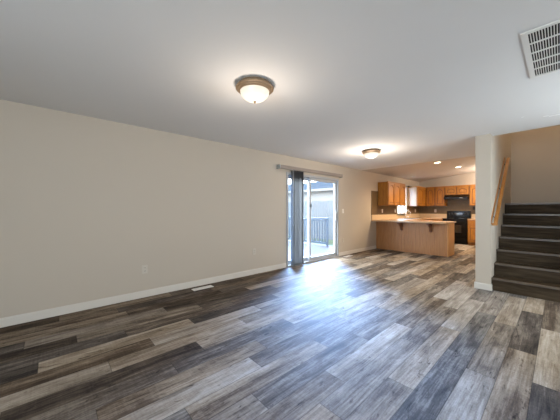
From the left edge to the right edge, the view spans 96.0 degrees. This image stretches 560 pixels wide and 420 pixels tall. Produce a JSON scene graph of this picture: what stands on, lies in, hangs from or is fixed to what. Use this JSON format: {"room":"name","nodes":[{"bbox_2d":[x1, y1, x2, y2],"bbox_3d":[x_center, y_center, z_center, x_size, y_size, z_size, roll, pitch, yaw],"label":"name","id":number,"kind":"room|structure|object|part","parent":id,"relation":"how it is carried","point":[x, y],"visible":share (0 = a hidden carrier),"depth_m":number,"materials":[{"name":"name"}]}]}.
{"room":"empty living room","nodes":[
{"label":"empty living room","id":0,"kind":"room"},
{"bbox_2d":[0,99,419,317],"bbox_3d":[0.619,-0.065,6.039,14.500,2.950,0.150,0,0,-42],"label":"wall","id":1,"kind":"structure","parent":0,"point":[86,202],"depth_m":3.49,"materials":[{"name":"paint"}]},
{"bbox_2d":[142,265,147,273],"bbox_3d":[-1.944,0.860,3.625,0.074,0.120,0.009,0,0,-42],"label":"wall outlet","id":2,"kind":"object","parent":1,"relation":"attached to","point":[144,267],"visible":1,"depth_m":3.62,"materials":[{"name":"beige plastic"}]},
{"bbox_2d":[0,245,375,327],"bbox_3d":[-0.742,1.210,4.704,10.390,0.097,0.014,0,0,-42],"label":"baseboard","id":3,"kind":"structure","parent":1,"relation":"attached to","point":[27,317],"depth_m":3.48,"materials":[{"name":"beige paint"}]},
{"bbox_2d":[277,164,342,265],"bbox_3d":[0.807,0.145,6.035,2.265,2.180,0.106,0,0,-42],"label":"vertical blind","id":4,"kind":"object","parent":1,"relation":"attached to","point":[297,178],"visible":1,"depth_m":5.63,"materials":[{"name":"grey"}]},
{"bbox_3d":[0.808,-0.902,6.038,2.240,0.075,0.104,0,0,-42],"label":"head rail","id":5,"kind":"part","parent":4,"relation":"part of","materials":[{"name":"white plastic"}]},
{"bbox_2d":[286,172,338,266],"bbox_3d":[0.818,0.230,6.192,1.940,2.100,0.150,0,0,-42],"label":"door","id":6,"kind":"structure","parent":1,"relation":"in","point":[308,178],"depth_m":6.15,"materials":[{"name":"grey plastic"}]},
{"bbox_3d":[0.406,0.230,5.885,0.813,1.996,0.035,0,0,-42],"label":"fixed panel","id":7,"kind":"part","parent":6,"relation":"part of","materials":[{"name":"clear glass"}]},
{"bbox_3d":[1.100,0.230,6.426,1.103,1.996,0.040,0,0,-42],"label":"sliding panel","id":8,"kind":"part","parent":6,"relation":"part of","materials":[{"name":"clear glass"}]},
{"bbox_2d":[378,181,405,205],"bbox_3d":[3.835,-0.523,8.594,1.358,0.767,0.352,0,0,-42],"label":"upper cabinet","id":9,"kind":"object","parent":1,"relation":"attached to","point":[389,193],"visible":1,"depth_m":8.25,"materials":[{"name":"brown wood"}]},
{"bbox_3d":[3.613,-0.505,8.172,0.421,0.690,0.023,0,0,-42],"label":"cabinet door","id":10,"kind":"part","parent":9,"relation":"part of","materials":[{"name":"brown wood"}]},
{"bbox_3d":[3.946,-0.505,8.472,0.421,0.690,0.023,0,0,-42],"label":"cabinet door","id":11,"kind":"part","parent":9,"relation":"part of","materials":[{"name":"brown wood"}]},
{"bbox_3d":[4.278,-0.505,8.771,0.421,0.690,0.023,0,0,-42],"label":"cabinet door","id":12,"kind":"part","parent":9,"relation":"part of","materials":[{"name":"brown wood"}]},
{"bbox_2d":[397,185,406,215],"bbox_3d":[4.560,-0.355,9.553,0.900,1.150,0.140,0,0,-42],"label":"window","id":13,"kind":"structure","parent":1,"relation":"in","point":[398,207],"depth_m":9.77,"materials":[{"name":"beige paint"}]},
{"bbox_3d":[4.530,-0.355,9.579,0.750,1.010,0.060,0,0,-42],"label":"frame","id":14,"kind":"part","parent":13,"relation":"part of","materials":[{"name":"grey plastic"}]},
{"bbox_2d":[408,186,425,205],"bbox_3d":[5.597,-0.523,10.179,1.245,0.767,0.352,0,0,-42],"label":"upper cabinet","id":15,"kind":"object","parent":1,"relation":"attached to","point":[416,194],"visible":0.84,"depth_m":9.79,"materials":[{"name":"brown wood"}]},
{"bbox_3d":[5.124,-0.501,9.777,0.004,0.716,0.315,0,0,-42],"label":"panel","id":16,"kind":"part","parent":15,"relation":"part of","materials":[{"name":"laminate"}]},
{"bbox_3d":[5.481,-0.505,9.853,0.586,0.690,0.023,0,0,-42],"label":"cabinet door","id":17,"kind":"part","parent":15,"relation":"part of","materials":[{"name":"brown wood"}]},
{"bbox_3d":[5.936,-0.505,10.263,0.586,0.690,0.023,0,0,-42],"label":"cabinet door","id":18,"kind":"part","parent":15,"relation":"part of","materials":[{"name":"brown wood"}]},
{"bbox_2d":[371,191,474,214],"bbox_3d":[5.419,-0.120,8.240,4.120,0.960,3.000,0,0,-42],"label":"tile","id":19,"kind":"structure","parent":1,"relation":"attached to","point":[453,204],"depth_m":9.65,"materials":[{"name":"beige tile"}]},
{"bbox_2d":[0,244,559,419],"bbox_3d":[2.542,1.335,3.902,14.200,0.150,5.600,0,0,-42],"label":"floor","id":20,"kind":"structure","parent":0,"point":[373,334],"depth_m":2.19,"materials":[{"name":"laminate"}]},
{"bbox_2d":[191,285,213,290],"bbox_3d":[-1.239,1.257,4.045,0.330,0.006,0.110,0,0,-42],"label":"floor vent","id":21,"kind":"object","parent":20,"relation":"in","point":[208,286],"visible":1,"depth_m":4.04,"materials":[{"name":"white metal"}]},
{"bbox_2d":[376,221,453,256],"bbox_3d":[4.017,0.817,7.643,0.602,0.885,2.008,0,0,-42],"label":"base cabinet","id":22,"kind":"object","parent":20,"relation":"on","point":[414,237],"visible":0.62,"depth_m":7.26,"materials":[{"name":"brown wood"}]},
{"bbox_2d":[396,222,402,230],"bbox_3d":[3.563,0.503,7.498,0.269,0.255,0.090,0,0,-42],"label":"corbel","id":23,"kind":"object","parent":22,"relation":"attached to","point":[399,223],"visible":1,"depth_m":7.52,"materials":[{"name":"brown wood"}]},
{"bbox_2d":[371,214,455,223],"bbox_3d":[5.103,0.268,8.598,4.090,0.200,2.043,0,0,-42],"label":"countertop","id":24,"kind":"structure","parent":22,"relation":"on","point":[388,217],"depth_m":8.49,"materials":[{"name":"beige laminate"}]},
{"bbox_2d":[426,223,432,231],"bbox_3d":[4.091,0.503,6.911,0.269,0.255,0.090,0,0,-42],"label":"corbel","id":25,"kind":"object","parent":22,"relation":"attached to","point":[428,224],"visible":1,"depth_m":6.95,"materials":[{"name":"brown wood"}]},
{"bbox_3d":[4.681,0.817,6.905,0.602,0.884,0.022,0,0,-42],"label":"panel","id":26,"kind":"part","parent":22,"relation":"part of","materials":[{"name":"brown wood"}]},
{"bbox_2d":[442,211,470,244],"bbox_3d":[6.609,0.654,9.443,0.711,1.209,0.760,0,0,-42],"label":"range cooker","id":27,"kind":"object","parent":20,"relation":"on","point":[461,225],"visible":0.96,"depth_m":9.18,"materials":[{"name":"black metal"}]},
{"bbox_3d":[6.399,0.688,9.253,0.043,0.605,0.748,0,0,-42],"label":"oven door","id":28,"kind":"part","parent":27,"relation":"part of","materials":[{"name":"black ceramic"}]},
{"bbox_3d":[6.401,1.083,9.255,0.038,0.165,0.748,0,0,-42],"label":"storage drawer","id":29,"kind":"part","parent":27,"relation":"part of","materials":[{"name":"black metal"}]},
{"bbox_2d":[468,220,474,244],"bbox_3d":[7.175,0.815,8.886,0.622,0.889,0.797,0,0,-42],"label":"base cabinet","id":30,"kind":"object","parent":20,"relation":"on","point":[471,223],"visible":0.28,"depth_m":8.89,"materials":[{"name":"brown wood"}]},
{"bbox_3d":[6.823,0.480,8.832,0.019,0.160,0.370,0,0,-42],"label":"drawer","id":31,"kind":"part","parent":30,"relation":"part of","materials":[{"name":"brown wood"}]},
{"bbox_3d":[6.822,0.865,8.830,0.023,0.550,0.370,0,0,-42],"label":"cabinet door","id":32,"kind":"part","parent":30,"relation":"part of","materials":[{"name":"brown wood"}]},
{"bbox_2d":[491,203,559,302],"bbox_3d":[4.538,0.569,4.332,2.394,1.381,1.065,0,0,-42],"label":"staircase","id":33,"kind":"structure","parent":20,"relation":"on","point":[540,221],"depth_m":4.05,"materials":[{"name":"laminate"}]},
{"bbox_2d":[0,0,559,181],"bbox_3d":[2.542,-1.510,3.902,14.200,0.660,5.600,0,0,-42],"label":"ceiling","id":34,"kind":"structure","parent":0,"point":[411,81],"depth_m":2.15,"materials":[{"name":"paint"}]},
{"bbox_2d":[236,76,273,102],"bbox_3d":[-0.239,-1.093,2.388,0.358,0.175,0.358,0,0,-42],"label":"ceiling light","id":35,"kind":"object","parent":34,"relation":"attached to","point":[253,89],"visible":1,"depth_m":2.29,"materials":[{"name":"white glass"}]},
{"bbox_3d":[-0.239,-1.071,2.388,0.274,0.091,0.274,0,0,-42],"label":"lamp shade","id":36,"kind":"part","parent":35,"relation":"part of","materials":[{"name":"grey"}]},
{"bbox_2d":[362,149,380,158],"bbox_3d":[1.823,-1.093,5.031,0.358,0.175,0.358,0,0,-42],"label":"ceiling light","id":37,"kind":"object","parent":34,"relation":"attached to","point":[368,153],"visible":1,"depth_m":4.93,"materials":[{"name":"white glass"}]},
{"bbox_3d":[1.823,-1.071,5.031,0.274,0.091,0.274,0,0,-42],"label":"lamp shade","id":38,"kind":"part","parent":37,"relation":"part of","materials":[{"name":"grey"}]},
{"bbox_2d":[520,19,559,78],"bbox_3d":[2.085,-1.175,1.801,0.850,0.010,0.468,0,0,-42],"label":"ceiling vent","id":39,"kind":"object","parent":34,"relation":"in","point":[541,45],"visible":1,"depth_m":1.84,"materials":[{"name":"white metal"}]},
{"bbox_2d":[420,172,474,186],"bbox_3d":[7.086,-0.215,9.579,0.150,3.250,3.240,0,0,-42],"label":"wall","id":40,"kind":"structure","parent":0,"point":[469,178],"depth_m":9.85,"materials":[{"name":"paint"}]},
{"bbox_2d":[426,187,434,205],"bbox_3d":[6.154,-0.523,10.221,0.352,0.767,0.323,0,0,-42],"label":"upper cabinet","id":41,"kind":"object","parent":40,"relation":"attached to","point":[430,191],"visible":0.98,"depth_m":10.10,"materials":[{"name":"brown wood"}]},
{"bbox_2d":[435,186,447,205],"bbox_3d":[6.379,-0.523,9.971,0.352,0.767,0.342,0,0,-42],"label":"upper cabinet","id":42,"kind":"object","parent":40,"relation":"attached to","point":[439,191],"visible":0.99,"depth_m":9.86,"materials":[{"name":"brown wood"}]},
{"bbox_3d":[6.257,-0.505,9.861,0.023,0.690,0.300,0,0,-42],"label":"cabinet door","id":43,"kind":"part","parent":42,"relation":"part of","materials":[{"name":"brown wood"}]},
{"bbox_2d":[445,185,468,194],"bbox_3d":[6.750,-0.731,9.559,0.352,0.352,0.758,0,0,-42],"label":"upper cabinet","id":44,"kind":"object","parent":40,"relation":"attached to","point":[458,189],"visible":0.99,"depth_m":9.42,"materials":[{"name":"brown wood"}]},
{"bbox_3d":[6.503,-0.713,9.587,0.023,0.275,0.345,0,0,-42],"label":"cabinet door","id":45,"kind":"part","parent":44,"relation":"part of","materials":[{"name":"brown wood"}]},
{"bbox_2d":[444,194,468,199],"bbox_3d":[6.685,-0.472,9.511,0.514,0.157,0.754,0,0,-42],"label":"range hood","id":46,"kind":"object","parent":44,"relation":"attached to","point":[449,197],"visible":0.96,"depth_m":9.34,"materials":[{"name":"black metal"}]},
{"bbox_3d":[6.752,-0.713,9.311,0.023,0.275,0.345,0,0,-42],"label":"cabinet door","id":47,"kind":"part","parent":44,"relation":"part of","materials":[{"name":"brown wood"}]},
{"bbox_2d":[469,184,474,205],"bbox_3d":[7.273,-0.523,8.978,0.352,0.767,0.798,0,0,-42],"label":"upper cabinet","id":48,"kind":"object","parent":40,"relation":"attached to","point":[471,187],"visible":0.17,"depth_m":9.10,"materials":[{"name":"brown wood"}]},
{"bbox_2d":[475,133,510,283],"bbox_3d":[5.643,-1.240,6.175,6.550,5.000,0.190,0,0,-42],"label":"wall","id":49,"kind":"structure","parent":0,"point":[490,151],"depth_m":4.02,"materials":[{"name":"paint"}]},
{"bbox_2d":[474,282,491,290],"bbox_3d":[3.222,1.210,3.996,0.064,0.097,0.218,0,0,-42],"label":"baseboard","id":50,"kind":"structure","parent":49,"relation":"attached to","point":[478,285],"depth_m":3.97,"materials":[{"name":"beige paint"}]},
{"bbox_2d":[491,157,509,225],"bbox_3d":[3.827,-0.380,4.359,1.440,1.250,0.080,0,0,-42],"label":"handrail","id":51,"kind":"object","parent":49,"relation":"attached to","point":[496,217],"visible":1,"depth_m":4.26,"materials":[{"name":"brown wood"}]},
{"bbox_2d":[511,125,559,266],"bbox_3d":[5.535,-1.240,5.129,0.150,5.000,1.220,0,0,-42],"label":"wall","id":52,"kind":"structure","parent":0,"point":[535,153],"depth_m":5.24,"materials":[{"name":"paint"}]},
{"label":"outside","id":53,"kind":"structure","parent":0,"visible":0},
{"bbox_2d":[288,235,332,245],"bbox_3d":[-3.635,1.860,26.461,50.000,0.200,35.800,0,0,-42],"label":"ground","id":54,"kind":"structure","parent":53,"point":[330,242],"depth_m":13.90,"materials":[{"name":"green plant"}]},
{"bbox_2d":[288,200,332,239],"bbox_3d":[0.247,0.610,17.029,0.150,2.299,15.015,0,0,-42],"label":"fence","id":55,"kind":"object","parent":54,"relation":"on","point":[318,209],"visible":0.08,"depth_m":14.59,"materials":[{"name":"grey wood"}]},
{"bbox_2d":[288,240,332,259],"bbox_3d":[-0.949,1.552,8.330,5.734,0.415,5.348,0,0,-42],"label":"deck","id":56,"kind":"object","parent":54,"relation":"on","point":[316,249],"visible":0.02,"depth_m":8.49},
{"bbox_2d":[288,217,328,245],"bbox_3d":[0.524,0.825,10.629,0.100,1.039,3.700,0,0,-42],"label":"deck railing","id":57,"kind":"object","parent":56,"relation":"on","point":[314,219],"visible":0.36,"depth_m":9.63,"materials":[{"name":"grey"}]},
{"bbox_3d":[0.524,0.405,10.629,0.040,0.080,3.520,0,0,-42],"label":"rail","id":58,"kind":"part","parent":57,"relation":"part of","materials":[{"name":"grey"}]},
{"bbox_3d":[0.524,1.240,10.629,0.040,0.070,3.520,0,0,-42],"label":"rail","id":59,"kind":"part","parent":57,"relation":"part of","materials":[{"name":"grey"}]},
{"bbox_3d":[1.742,0.845,9.276,0.060,0.998,0.060,0,0,-42],"label":"post","id":60,"kind":"part","parent":57,"relation":"part of","materials":[{"name":"grey"}]},
{"bbox_2d":[288,182,401,217],"bbox_3d":[2.995,-0.456,24.625,7.600,4.429,16.400,0,0,-42],"label":"house","id":61,"kind":"structure","parent":54,"relation":"on","point":[320,191],"depth_m":19.87,"materials":[{"name":"grey"}]}
]}

